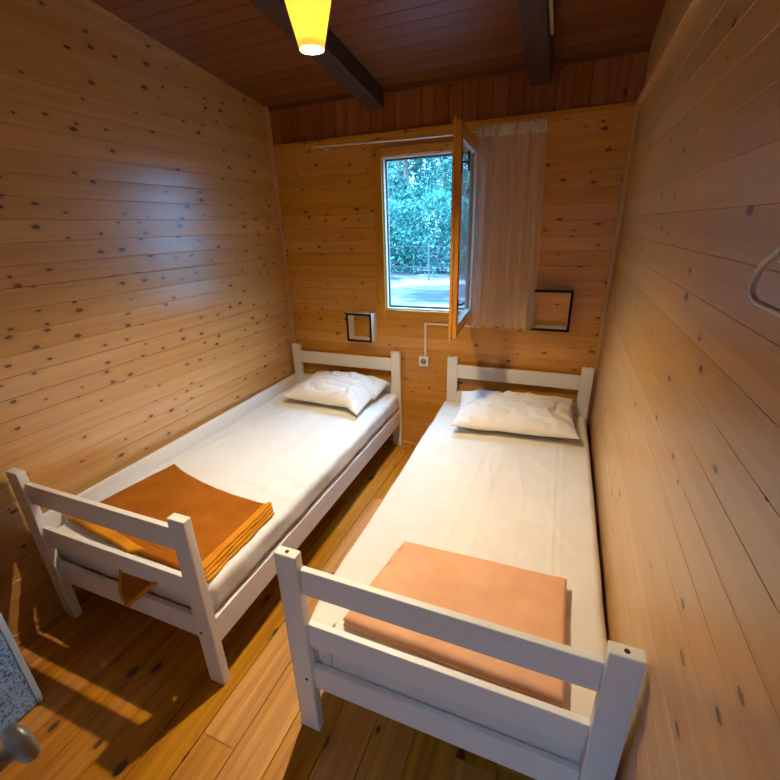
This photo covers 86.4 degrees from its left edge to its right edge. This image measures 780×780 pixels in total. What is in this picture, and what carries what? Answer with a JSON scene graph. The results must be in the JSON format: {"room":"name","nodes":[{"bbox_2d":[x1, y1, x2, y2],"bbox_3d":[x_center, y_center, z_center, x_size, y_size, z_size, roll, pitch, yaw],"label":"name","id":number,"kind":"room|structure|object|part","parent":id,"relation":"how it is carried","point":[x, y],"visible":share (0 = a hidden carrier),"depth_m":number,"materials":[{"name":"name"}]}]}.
{"room":"cabin bedroom","nodes":[
{"label":"cabin bedroom","id":0,"kind":"room"},
{"bbox_2d":[0,0,294,635],"bbox_3d":[-1.610,-0.487,1.663,0.061,3.200,3.857,7,23,21],"label":"wall","id":1,"kind":"structure","parent":0,"point":[143,294],"depth_m":2.08,"materials":[{"name":"brown wood"}]},
{"bbox_2d":[13,572,108,646],"bbox_3d":[-1.337,0.809,2.651,0.026,0.050,2.857,7,23,21],"label":"baseboard","id":2,"kind":"structure","parent":1,"relation":"attached to","point":[57,609],"depth_m":1.96,"materials":[{"name":"brown wood"}]},
{"bbox_2d":[0,441,535,779],"bbox_3d":[-0.426,1.187,1.765,2.535,0.060,3.957,7,23,21],"label":"floor","id":3,"kind":"structure","parent":0,"point":[128,693],"depth_m":1.60,"materials":[{"name":"brown wood"}]},
{"bbox_2d":[5,343,402,684],"bbox_3d":[-0.747,0.395,2.622,0.980,0.808,2.130,7,23,21],"label":"bed","id":4,"kind":"object","parent":3,"relation":"on","point":[177,534],"visible":0.71,"depth_m":1.78,"materials":[{"name":"white paint"}]},
{"bbox_3d":[-1.549,0.712,1.878,0.076,0.808,0.035,7,23,21],"label":"post","id":5,"kind":"part","parent":4,"relation":"part of","materials":[{"name":"white paint"}]},
{"bbox_3d":[-1.185,0.470,2.837,0.022,0.122,2.056,7,23,21],"label":"rail","id":6,"kind":"part","parent":4,"relation":"part of","materials":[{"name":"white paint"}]},
{"bbox_3d":[-1.135,0.481,1.617,0.828,0.100,0.021,7,23,21],"label":"footboard rail","id":7,"kind":"part","parent":4,"relation":"part of","materials":[{"name":"white paint"}]},
{"bbox_3d":[-1.128,0.693,1.700,0.828,0.102,0.021,7,23,21],"label":"footboard rail","id":8,"kind":"part","parent":4,"relation":"part of","materials":[{"name":"white paint"}]},
{"bbox_3d":[-1.123,0.878,1.772,0.828,0.108,0.021,7,23,21],"label":"footboard rail","id":9,"kind":"part","parent":4,"relation":"part of","materials":[{"name":"white paint"}]},
{"bbox_3d":[-1.191,0.257,2.754,0.022,0.100,2.056,7,23,21],"label":"guard rail","id":10,"kind":"part","parent":4,"relation":"part of","materials":[{"name":"white paint"}]},
{"bbox_3d":[-0.708,0.810,1.561,0.076,0.808,0.035,7,23,21],"label":"post","id":11,"kind":"part","parent":4,"relation":"part of","materials":[{"name":"white paint"}]},
{"bbox_2d":[57,383,397,613],"bbox_3d":[-0.735,0.406,2.619,0.950,0.169,2.030,7,23,21],"label":"mattress","id":12,"kind":"object","parent":4,"relation":"on","point":[285,453],"visible":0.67,"depth_m":2.41,"materials":[{"name":"white fabric"}]},
{"bbox_2d":[62,464,273,606],"bbox_3d":[-1.006,0.671,1.930,0.919,0.234,0.587,11,25,29],"label":"blanket","id":13,"kind":"object","parent":12,"relation":"on","point":[223,522],"visible":0.66,"depth_m":1.87,"materials":[{"name":"orange fabric"}]},
{"bbox_2d":[283,371,389,414],"bbox_3d":[-0.421,-0.020,3.197,0.689,0.190,0.521,9,24,25],"label":"pillow","id":14,"kind":"object","parent":12,"relation":"on","point":[353,391],"visible":1,"depth_m":3.08,"materials":[{"name":"fabric"}]},
{"bbox_3d":[-0.785,-0.019,3.682,0.076,0.808,0.035,7,23,21],"label":"post","id":15,"kind":"part","parent":4,"relation":"part of","materials":[{"name":"white paint"}]},
{"bbox_3d":[-0.301,0.572,2.504,0.022,0.122,2.056,7,23,21],"label":"rail","id":16,"kind":"part","parent":4,"relation":"part of","materials":[{"name":"white paint"}]},
{"bbox_3d":[-0.376,-0.245,3.409,0.828,0.100,0.021,7,23,21],"label":"headboard rail","id":17,"kind":"part","parent":4,"relation":"part of","materials":[{"name":"white paint"}]},
{"bbox_3d":[-0.369,-0.043,3.488,0.828,0.121,0.021,7,23,21],"label":"headboard rail","id":18,"kind":"part","parent":4,"relation":"part of","materials":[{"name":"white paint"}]},
{"bbox_3d":[0.056,0.078,3.365,0.076,0.808,0.035,7,23,21],"label":"post","id":19,"kind":"part","parent":4,"relation":"part of","materials":[{"name":"white paint"}]},
{"bbox_2d":[274,356,646,779],"bbox_3d":[0.508,0.545,2.137,0.980,0.809,2.130,7,23,21],"label":"bed","id":20,"kind":"object","parent":3,"relation":"on","point":[616,678],"visible":0.48,"depth_m":1.18,"materials":[{"name":"white paint"}]},
{"bbox_3d":[-0.297,0.861,1.396,0.076,0.808,0.035,7,23,21],"label":"post","id":21,"kind":"part","parent":20,"relation":"part of","materials":[{"name":"white paint"}]},
{"bbox_3d":[0.129,1.027,1.289,0.828,0.108,0.021,7,23,21],"label":"footboard rail","id":22,"kind":"part","parent":20,"relation":"part of","materials":[{"name":"white paint"}]},
{"bbox_3d":[0.123,0.842,1.217,0.828,0.102,0.021,7,23,21],"label":"footboard rail","id":23,"kind":"part","parent":20,"relation":"part of","materials":[{"name":"white paint"}]},
{"bbox_3d":[0.116,0.631,1.134,0.828,0.100,0.021,7,23,21],"label":"footboard rail","id":24,"kind":"part","parent":20,"relation":"part of","materials":[{"name":"white paint"}]},
{"bbox_3d":[0.474,0.131,3.198,0.076,0.808,0.035,7,23,21],"label":"post","id":25,"kind":"part","parent":20,"relation":"part of","materials":[{"name":"white paint"}]},
{"bbox_2d":[310,400,606,764],"bbox_3d":[0.504,0.551,2.140,0.991,0.176,2.048,7,23,21],"label":"mattress","id":26,"kind":"object","parent":20,"relation":"on","point":[523,501],"visible":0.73,"depth_m":1.82,"materials":[{"name":"beige fabric"}]},
{"bbox_2d":[343,541,566,707],"bbox_3d":[0.238,0.726,1.422,0.678,0.054,0.448,7,23,21],"label":"blanket","id":27,"kind":"object","parent":26,"relation":"on","point":[523,600],"visible":0.75,"depth_m":1.39,"materials":[{"name":"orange fabric"}]},
{"bbox_2d":[450,389,579,438],"bbox_3d":[0.802,0.140,2.691,0.750,0.169,0.480,5,22,17],"label":"pillow","id":28,"kind":"object","parent":26,"relation":"on","point":[528,413],"visible":1,"depth_m":2.58,"materials":[{"name":"fabric"}]},
{"bbox_3d":[0.889,0.108,3.002,0.828,0.121,0.021,7,23,21],"label":"headboard rail","id":29,"kind":"part","parent":20,"relation":"part of","materials":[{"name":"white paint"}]},
{"bbox_3d":[0.883,-0.095,2.923,0.828,0.100,0.021,7,23,21],"label":"headboard rail","id":30,"kind":"part","parent":20,"relation":"part of","materials":[{"name":"white paint"}]},
{"bbox_3d":[1.314,0.230,2.878,0.076,0.808,0.035,7,23,21],"label":"post","id":31,"kind":"part","parent":20,"relation":"part of","materials":[{"name":"white paint"}]},
{"bbox_3d":[0.542,0.960,1.077,0.076,0.808,0.035,7,23,21],"label":"post","id":32,"kind":"part","parent":20,"relation":"part of","materials":[{"name":"white paint"}]},
{"bbox_2d":[91,0,666,106],"bbox_3d":[-0.504,-1.495,0.803,2.785,0.629,4.115,7,23,21],"label":"ceiling","id":33,"kind":"structure","parent":0,"point":[397,42],"depth_m":2.08,"materials":[{"name":"brown wood"}]},
{"bbox_2d":[284,0,330,54],"bbox_3d":[-0.264,-1.338,1.277,0.198,0.478,0.198,7,23,21],"label":"pendant lamp","id":34,"kind":"object","parent":33,"relation":"hanging from","point":[309,19],"visible":1,"depth_m":1.31,"materials":[{"name":"yellow"}]},
{"bbox_2d":[249,0,383,109],"bbox_3d":[-0.825,-1.450,0.928,0.117,0.638,3.857,7,23,21],"label":"ceiling beam","id":35,"kind":"structure","parent":33,"relation":"attached to","point":[336,59],"depth_m":2.19,"materials":[{"name":"brown wood"}]},
{"bbox_2d":[516,0,553,85],"bbox_3d":[0.113,-1.336,0.563,0.117,0.638,3.857,7,23,21],"label":"ceiling beam","id":36,"kind":"structure","parent":33,"relation":"attached to","point":[533,15],"depth_m":1.91,"materials":[{"name":"brown wood"}]},
{"bbox_2d":[548,0,553,34],"bbox_3d":[0.301,-1.381,0.849,0.017,0.338,2.322,7,23,21],"label":"duct","id":37,"kind":"object","parent":36,"relation":"attached to","point":[551,17],"visible":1,"depth_m":1.79,"materials":[{"name":"beige"}]},
{"bbox_2d":[270,52,648,442],"bbox_3d":[0.266,-0.840,2.984,2.585,2.783,0.071,7,23,21],"label":"wall","id":38,"kind":"structure","parent":0,"point":[553,196],"depth_m":2.75,"materials":[{"name":"brown wood"}]},
{"bbox_2d":[265,106,295,342],"bbox_3d":[-0.840,-0.852,3.410,0.028,2.500,0.022,7,23,21],"label":"trim","id":39,"kind":"structure","parent":38,"relation":"attached to","point":[267,113],"depth_m":3.22,"materials":[{"name":"brown wood"}]},
{"bbox_2d":[346,311,376,342],"bbox_3d":[-0.221,-0.494,3.237,0.212,0.220,0.101,7,23,21],"label":"wall shelf","id":40,"kind":"object","parent":38,"relation":"attached to","point":[350,315],"visible":1,"depth_m":3.22,"materials":[{"name":"beige"}]},
{"bbox_2d":[386,438,417,445],"bbox_3d":[0.304,0.462,3.444,2.355,0.022,0.020,7,23,21],"label":"baseboard","id":41,"kind":"structure","parent":38,"relation":"attached to","point":[388,439],"depth_m":3.50,"materials":[{"name":"brown wood"}]},
{"bbox_2d":[419,355,428,366],"bbox_3d":[0.259,-0.221,3.178,0.076,0.080,0.034,7,23,21],"label":"wall socket","id":42,"kind":"object","parent":38,"relation":"attached to","point":[423,360],"visible":1,"depth_m":3.16,"materials":[{"name":"beige plastic"}]},
{"bbox_2d":[312,123,544,150],"bbox_3d":[0.190,-1.575,2.603,1.499,0.039,0.128,7,23,21],"label":"curtain rod","id":43,"kind":"object","parent":38,"relation":"attached to","point":[443,135],"visible":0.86,"depth_m":2.64,"materials":[{"name":"silver metal"}]},
{"bbox_3d":[0.172,-1.556,2.557,1.470,0.029,0.011,7,23,21],"label":"rod","id":44,"kind":"part","parent":43,"relation":"part of","materials":[{"name":"silver metal"}]},
{"bbox_2d":[371,117,488,339],"bbox_3d":[0.152,-0.941,2.609,0.788,1.139,0.740,7,23,21],"label":"window","id":45,"kind":"structure","parent":38,"relation":"in","point":[464,142],"depth_m":2.71,"materials":[{"name":"beige wood"}]},
{"bbox_3d":[0.439,-0.905,2.455,0.042,1.088,0.666,5,22,18],"label":"sash","id":46,"kind":"part","parent":45,"relation":"part of","materials":[{"name":"brown wood"}]},
{"bbox_3d":[0.440,-0.905,2.457,0.004,0.968,0.552,5,22,18],"label":"pane","id":47,"kind":"part","parent":45,"relation":"part of","materials":[{"name":"clear glass"}]},
{"bbox_2d":[424,323,478,355],"bbox_3d":[0.428,-0.921,2.833,0.401,1.465,0.011,7,23,21],"label":"duct","id":48,"kind":"object","parent":38,"relation":"attached to","point":[425,324],"visible":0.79,"depth_m":3.06,"materials":[{"name":"beige plastic"}]},
{"bbox_2d":[273,101,634,148],"bbox_3d":[0.224,-1.648,2.627,2.325,0.026,0.012,7,23,21],"label":"trim","id":49,"kind":"structure","parent":38,"relation":"attached to","point":[626,104],"depth_m":2.51,"materials":[{"name":"brown wood"}]},
{"bbox_2d":[268,43,650,111],"bbox_3d":[0.230,-1.874,2.528,2.355,0.050,0.020,7,23,21],"label":"trim","id":50,"kind":"structure","parent":38,"relation":"attached to","point":[645,48],"depth_m":2.42,"materials":[{"name":"brown wood"}]},
{"bbox_2d":[525,287,573,332],"bbox_3d":[1.027,-0.519,2.681,0.266,0.262,0.101,7,23,21],"label":"wall shelf","id":51,"kind":"object","parent":38,"relation":"attached to","point":[528,326],"visible":1,"depth_m":2.65,"materials":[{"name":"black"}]},
{"bbox_2d":[587,101,640,436],"bbox_3d":[1.347,-0.478,2.608,0.030,2.260,0.016,7,23,21],"label":"trim","id":52,"kind":"structure","parent":38,"relation":"attached to","point":[635,120],"depth_m":2.46,"materials":[{"name":"brown wood"}]},
{"bbox_2d":[588,0,779,779],"bbox_3d":[0.653,-0.213,0.782,0.060,3.200,4.057,7,23,21],"label":"wall","id":53,"kind":"structure","parent":0,"point":[684,431],"depth_m":0.83,"materials":[{"name":"brown wood"}]},
{"bbox_2d":[636,0,701,103],"bbox_3d":[0.825,-1.070,1.076,0.026,0.026,2.587,7,23,21],"label":"trim","id":54,"kind":"structure","parent":53,"relation":"attached to","point":[692,5],"depth_m":1.46,"materials":[{"name":"brown wood"}]},
{"bbox_3d":[0.401,-0.233,0.281,0.060,0.014,0.008,7,23,21],"label":"wall hook","id":55,"kind":"object","parent":53,"relation":"attached to","visible":0},
{"bbox_2d":[748,245,779,316],"bbox_3d":[0.385,-0.142,0.325,0.008,0.216,0.420,7,23,21],"label":"hanger","id":56,"kind":"object","parent":55,"relation":"hanging from","point":[752,294],"visible":1,"depth_m":0.51,"materials":[{"name":"beige plastic"}]},
{"bbox_3d":[-1.153,-0.038,0.482,1.840,3.200,0.050,7,23,21],"label":"wall","id":57,"kind":"structure","parent":0,"visible":0},
{"bbox_2d":[0,722,40,772],"bbox_3d":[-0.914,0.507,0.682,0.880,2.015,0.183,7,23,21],"label":"door knob","id":58,"kind":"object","parent":57,"relation":"in","point":[19,744],"depth_m":0.61,"materials":[{"name":"silver metal"}]},
{"bbox_2d":[0,612,43,734],"bbox_3d":[-1.489,0.368,1.108,0.049,1.994,0.420,7,23,21],"label":"door","id":59,"kind":"structure","parent":57,"relation":"in","point":[19,691],"depth_m":1.54,"materials":[{"name":"blue"}]},
{"label":"outside","id":60,"kind":"structure","parent":0,"visible":0},
{"bbox_2d":[390,235,466,307],"bbox_3d":[4.018,-4.222,14.886,90.000,1.252,80.000,7,23,21],"label":"ground","id":61,"kind":"structure","parent":60,"point":[407,288],"depth_m":14.66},
{"bbox_2d":[388,161,411,232],"bbox_3d":[-0.706,-13.572,24.124,4.146,11.414,4.791,7,23,21],"label":"tree","id":62,"kind":"object","parent":61,"relation":"on","point":[392,161],"visible":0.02,"depth_m":25.08,"materials":[{"name":"green plant"}]},
{"bbox_2d":[388,157,444,263],"bbox_3d":[0.593,-10.565,20.032,4.409,9.345,4.055,7,23,21],"label":"tree","id":63,"kind":"object","parent":61,"relation":"on","point":[403,192],"visible":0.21,"depth_m":20.05,"materials":[{"name":"green plant"}]},
{"bbox_2d":[404,244,446,279],"bbox_3d":[0.427,-4.993,16.380,16.160,1.555,0.060,7,23,21],"label":"fence","id":64,"kind":"object","parent":61,"relation":"on","point":[429,267],"visible":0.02,"depth_m":15.92,"materials":[{"name":"grey metal"}]},
{"bbox_3d":[1.493,-4.845,15.973,0.060,1.450,0.060,7,23,21],"label":"post","id":65,"kind":"part","parent":64,"relation":"part of","materials":[{"name":"grey metal"}]},
{"bbox_2d":[389,188,468,274],"bbox_3d":[0.092,-6.661,17.931,28.196,3.451,1.687,7,23,21],"label":"hedge","id":66,"kind":"object","parent":61,"relation":"on","point":[396,238],"visible":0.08,"depth_m":17.19,"materials":[{"name":"green plant"}]},
{"bbox_3d":[2.021,-5.968,17.405,0.213,2.330,0.111,-2,21,0],"label":"stem","id":67,"kind":"part","parent":66,"relation":"part of","materials":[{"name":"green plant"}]},
{"bbox_2d":[416,155,468,249],"bbox_3d":[3.694,-15.188,27.554,4.906,11.542,5.645,7,23,21],"label":"tree","id":68,"kind":"object","parent":61,"relation":"on","point":[444,157],"visible":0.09,"depth_m":27.78,"materials":[{"name":"green plant"}]},
{"bbox_2d":[433,154,470,257],"bbox_3d":[4.715,-13.102,22.021,4.683,11.745,4.541,7,23,21],"label":"tree","id":69,"kind":"object","parent":61,"relation":"on","point":[439,175],"visible":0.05,"depth_m":22.88,"materials":[{"name":"green plant"}]},
{"bbox_2d":[462,166,469,226],"bbox_3d":[4.991,-10.258,18.227,3.543,9.754,4.064,-10,23,-20],"label":"tree","id":70,"kind":"object","parent":61,"relation":"on","point":[468,174],"visible":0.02,"depth_m":18.68,"materials":[{"name":"green plant"}]}
]}

